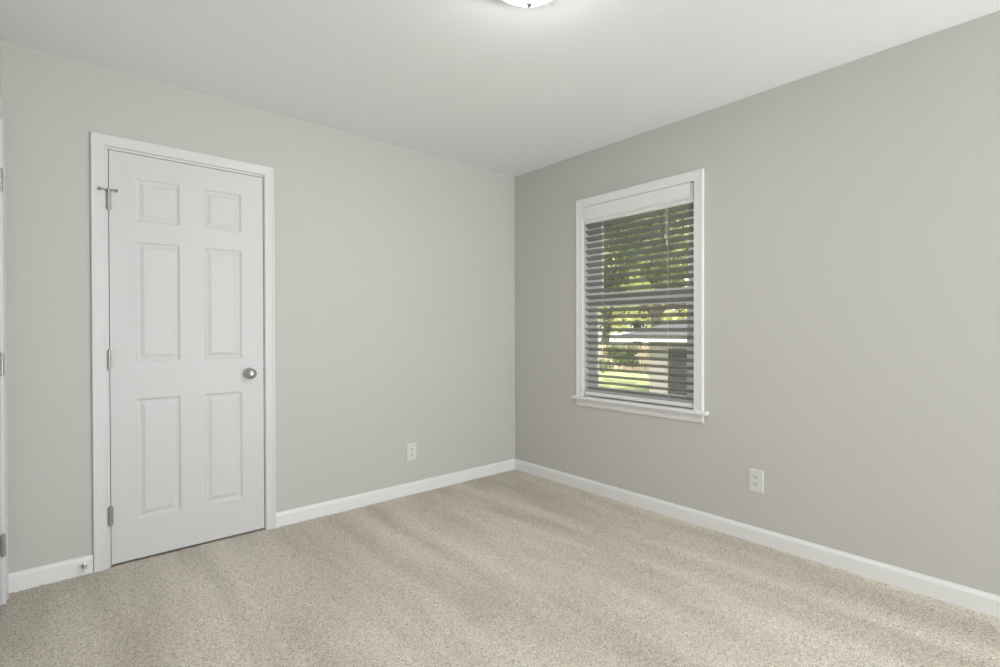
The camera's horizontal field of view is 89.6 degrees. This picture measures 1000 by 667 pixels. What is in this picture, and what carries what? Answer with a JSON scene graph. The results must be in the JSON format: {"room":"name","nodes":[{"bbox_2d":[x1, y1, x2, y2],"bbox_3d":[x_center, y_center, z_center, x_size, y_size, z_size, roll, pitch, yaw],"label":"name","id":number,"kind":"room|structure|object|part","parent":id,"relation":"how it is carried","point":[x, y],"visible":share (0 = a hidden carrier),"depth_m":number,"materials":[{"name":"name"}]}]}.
{"room":"empty bedroom","nodes":[
{"label":"empty bedroom","id":0,"kind":"room"},
{"bbox_2d":[0,40,514,572],"bbox_3d":[-1.081,-0.064,3.275,3.342,2.470,0.140,0,0,-41],"label":"wall","id":1,"kind":"structure","parent":0,"point":[395,265],"depth_m":3.09,"materials":[{"name":"grey paint"}]},
{"bbox_2d":[9,554,92,592],"bbox_3d":[-2.070,1.112,2.329,0.292,0.093,0.012,0,0,-41],"label":"baseboard","id":2,"kind":"structure","parent":1,"relation":"attached to","point":[54,572],"depth_m":2.32,"materials":[{"name":"white paint"}]},
{"bbox_2d":[81,563,86,571],"bbox_3d":[-1.957,1.105,2.371,0.023,0.023,0.071,0,0,-41],"label":"door stop","id":3,"kind":"object","parent":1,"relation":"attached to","point":[84,565],"visible":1,"depth_m":2.38,"materials":[{"name":"grey metal"}]},
{"bbox_2d":[90,131,275,571],"bbox_3d":[-1.674,0.098,2.727,0.835,2.135,0.198,0,0,-41],"label":"door","id":4,"kind":"structure","parent":1,"relation":"in","point":[183,253],"depth_m":2.66,"materials":[{"name":"white paint"}]},
{"bbox_2d":[98,187,117,191],"bbox_3d":[-1.907,-0.701,2.450,0.079,0.018,0.036,0,0,-41],"label":"door stop","id":5,"kind":"object","parent":4,"relation":"attached to","point":[99,188],"visible":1,"depth_m":2.45,"materials":[{"name":"silver metal"}]},
{"bbox_3d":[-1.413,0.228,2.856,0.058,0.058,0.051,0,0,-41],"label":"knob","id":6,"kind":"part","parent":4,"relation":"part of","materials":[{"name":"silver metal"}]},
{"bbox_2d":[276,459,514,527],"bbox_3d":[-0.601,1.101,3.593,1.908,0.093,0.012,0,0,-41],"label":"baseboard","id":7,"kind":"structure","parent":1,"relation":"attached to","point":[292,516],"depth_m":3.43,"materials":[{"name":"white paint"}]},
{"bbox_2d":[407,443,415,461],"bbox_3d":[-0.626,0.841,3.573,0.077,0.124,0.008,0,0,-41],"label":"wall outlet","id":8,"kind":"object","parent":1,"relation":"attached to","point":[411,448],"visible":1,"depth_m":3.57,"materials":[{"name":"white plastic"}]},
{"bbox_2d":[0,469,999,666],"bbox_3d":[1.477,1.156,0.311,3.190,0.014,7.828,0,0,-41],"label":"floor","id":9,"kind":"structure","parent":0,"point":[512,568],"depth_m":2.16,"materials":[{"name":"beige carpet"}]},
{"bbox_2d":[0,0,999,176],"bbox_3d":[1.472,-1.361,0.295,3.342,0.150,7.980,0,0,-41],"label":"ceiling","id":10,"kind":"structure","parent":0,"point":[499,86],"depth_m":2.33,"materials":[{"name":"white paint"}]},
{"bbox_2d":[503,0,551,6],"bbox_3d":[0.104,-1.229,1.796,0.270,0.127,0.270,0,0,-41],"label":"ceiling light","id":11,"kind":"object","parent":10,"relation":"attached to","point":[525,3],"visible":1,"depth_m":1.86,"materials":[{"name":"white glass"}]},
{"bbox_2d":[515,10,999,595],"bbox_3d":[2.735,-0.060,1.294,0.140,2.470,7.840,0,0,-41],"label":"wall","id":12,"kind":"structure","parent":0,"point":[852,209],"depth_m":2.48,"materials":[{"name":"grey paint"}]},
{"bbox_2d":[572,168,708,423],"bbox_3d":[0.934,-0.220,3.366,0.206,1.500,1.015,0,0,-41],"label":"window","id":13,"kind":"structure","parent":12,"relation":"in","point":[696,414],"depth_m":3.31,"materials":[{"name":"white paint"}]},
{"bbox_2d":[583,182,693,407],"bbox_3d":[0.896,-0.231,3.346,0.062,1.353,0.834,0,0,-41],"label":"window blind","id":14,"kind":"object","parent":13,"relation":"attached to","point":[677,198],"visible":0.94,"depth_m":3.30,"materials":[{"name":"white paint"}]},
{"bbox_3d":[0.902,-0.849,3.347,0.044,0.117,0.828,0,0,-41],"label":"head rail","id":15,"kind":"part","parent":14,"relation":"part of","materials":[{"name":"white plastic"}]},
{"bbox_3d":[0.903,0.433,3.353,0.046,0.026,0.830,0,0,-41],"label":"rail","id":16,"kind":"part","parent":14,"relation":"part of","materials":[{"name":"white paint"}]},
{"bbox_3d":[1.062,-0.185,3.162,0.051,1.216,0.005,0,0,-41],"label":"ladder cord","id":17,"kind":"part","parent":14,"relation":"part of","materials":[{"name":"white fabric"}]},
{"bbox_3d":[0.893,0.466,3.334,0.094,0.021,1.015,0,0,-41],"label":"sill","id":18,"kind":"part","parent":13,"relation":"part of","materials":[{"name":"white paint"}]},
{"bbox_3d":[0.939,0.099,3.382,0.034,0.696,0.845,0,0,-41],"label":"sash","id":19,"kind":"part","parent":13,"relation":"part of","materials":[{"name":"white plastic"}]},
{"bbox_3d":[0.965,-0.569,3.401,0.034,0.686,0.845,0,0,-41],"label":"sash","id":20,"kind":"part","parent":13,"relation":"part of","materials":[{"name":"white plastic"}]},
{"bbox_2d":[749,468,763,493],"bbox_3d":[1.395,0.803,2.745,0.008,0.124,0.077,0,0,-41],"label":"wall outlet","id":21,"kind":"object","parent":12,"relation":"attached to","point":[756,477],"visible":1,"depth_m":2.74,"materials":[{"name":"white plastic"}]},
{"bbox_2d":[515,459,999,617],"bbox_3d":[2.634,1.109,1.305,0.012,0.093,7.700,0,0,-41],"label":"baseboard","id":22,"kind":"structure","parent":12,"relation":"attached to","point":[953,593],"depth_m":2.58,"materials":[{"name":"white paint"}]},
{"bbox_3d":[0.307,-0.041,-0.794,0.140,2.470,7.840,0,0,-41],"label":"wall","id":23,"kind":"structure","parent":0,"visible":0},
{"bbox_2d":[0,96,8,605],"bbox_3d":[-1.915,0.104,1.803,0.157,2.135,0.875,0,0,-41],"label":"door","id":24,"kind":"structure","parent":23,"relation":"in","point":[4,574],"depth_m":2.14,"materials":[{"name":"white paint"}]},
{"label":"outside","id":25,"kind":"structure","parent":0,"visible":0},
{"bbox_2d":[599,346,648,391],"bbox_3d":[17.110,2.076,38.627,69.400,0.200,90.000,0,0,-41],"label":"ground","id":26,"kind":"structure","parent":25,"point":[605,372],"depth_m":22.55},
{"bbox_2d":[599,345,638,372],"bbox_3d":[4.939,1.047,20.975,1.891,1.331,1.880,0,0,-41],"label":"bush","id":27,"kind":"object","parent":26,"relation":"on","point":[606,346],"visible":0.47,"depth_m":20.76,"materials":[{"name":"green plant"}]},
{"bbox_2d":[599,219,647,327],"bbox_3d":[2.535,-1.387,14.017,3.191,7.122,2.899,0,0,-2],"label":"leafy tree","id":28,"kind":"object","parent":26,"relation":"on","point":[631,256],"visible":0.05,"depth_m":13.69,"materials":[{"name":"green plant"}]},
{"bbox_2d":[599,345,648,370],"bbox_3d":[5.510,1.304,28.654,20.595,1.520,0.060,0,0,20],"label":"wooden fence","id":29,"kind":"object","parent":26,"relation":"on","point":[600,346],"visible":0.02,"depth_m":27.95,"materials":[{"name":"brown wood"}]},
{"bbox_2d":[599,224,658,340],"bbox_3d":[7.235,-2.829,32.796,7.398,9.741,6.838,0,0,-41],"label":"leafy tree","id":30,"kind":"object","parent":26,"relation":"on","point":[631,277],"visible":0.02,"depth_m":32.70,"materials":[{"name":"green plant"}]},
{"bbox_2d":[601,265,688,347],"bbox_3d":[13.591,-6.887,50.332,10.728,17.630,11.477,0,0,-41],"label":"leafy tree","id":31,"kind":"object","parent":26,"relation":"on","point":[634,326],"visible":0.02,"depth_m":49.11,"materials":[{"name":"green plant"}]},
{"bbox_2d":[614,318,686,395],"bbox_3d":[8.754,0.558,16.890,6.460,3.150,7.210,0,0,-41],"label":"garage","id":32,"kind":"structure","parent":26,"relation":"on","point":[680,386],"depth_m":16.48,"materials":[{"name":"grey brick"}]},
{"bbox_3d":[5.793,1.320,16.007,0.050,1.650,0.970,0,0,-41],"label":"louvred door","id":33,"kind":"part","parent":32,"relation":"part of","materials":[{"name":"grey paint"}]},
{"bbox_2d":[615,210,688,326],"bbox_3d":[7.413,-2.824,23.630,4.205,9.883,2.983,0,0,4],"label":"leafy tree","id":34,"kind":"object","parent":26,"relation":"on","point":[680,242],"visible":0.12,"depth_m":23.33,"materials":[{"name":"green plant"}]},
{"bbox_2d":[626,215,688,327],"bbox_3d":[14.522,-5.718,40.304,9.756,15.402,6.754,0,0,13],"label":"leafy tree","id":35,"kind":"object","parent":26,"relation":"on","point":[675,310],"visible":0.06,"depth_m":39.84,"materials":[{"name":"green plant"}]}
]}

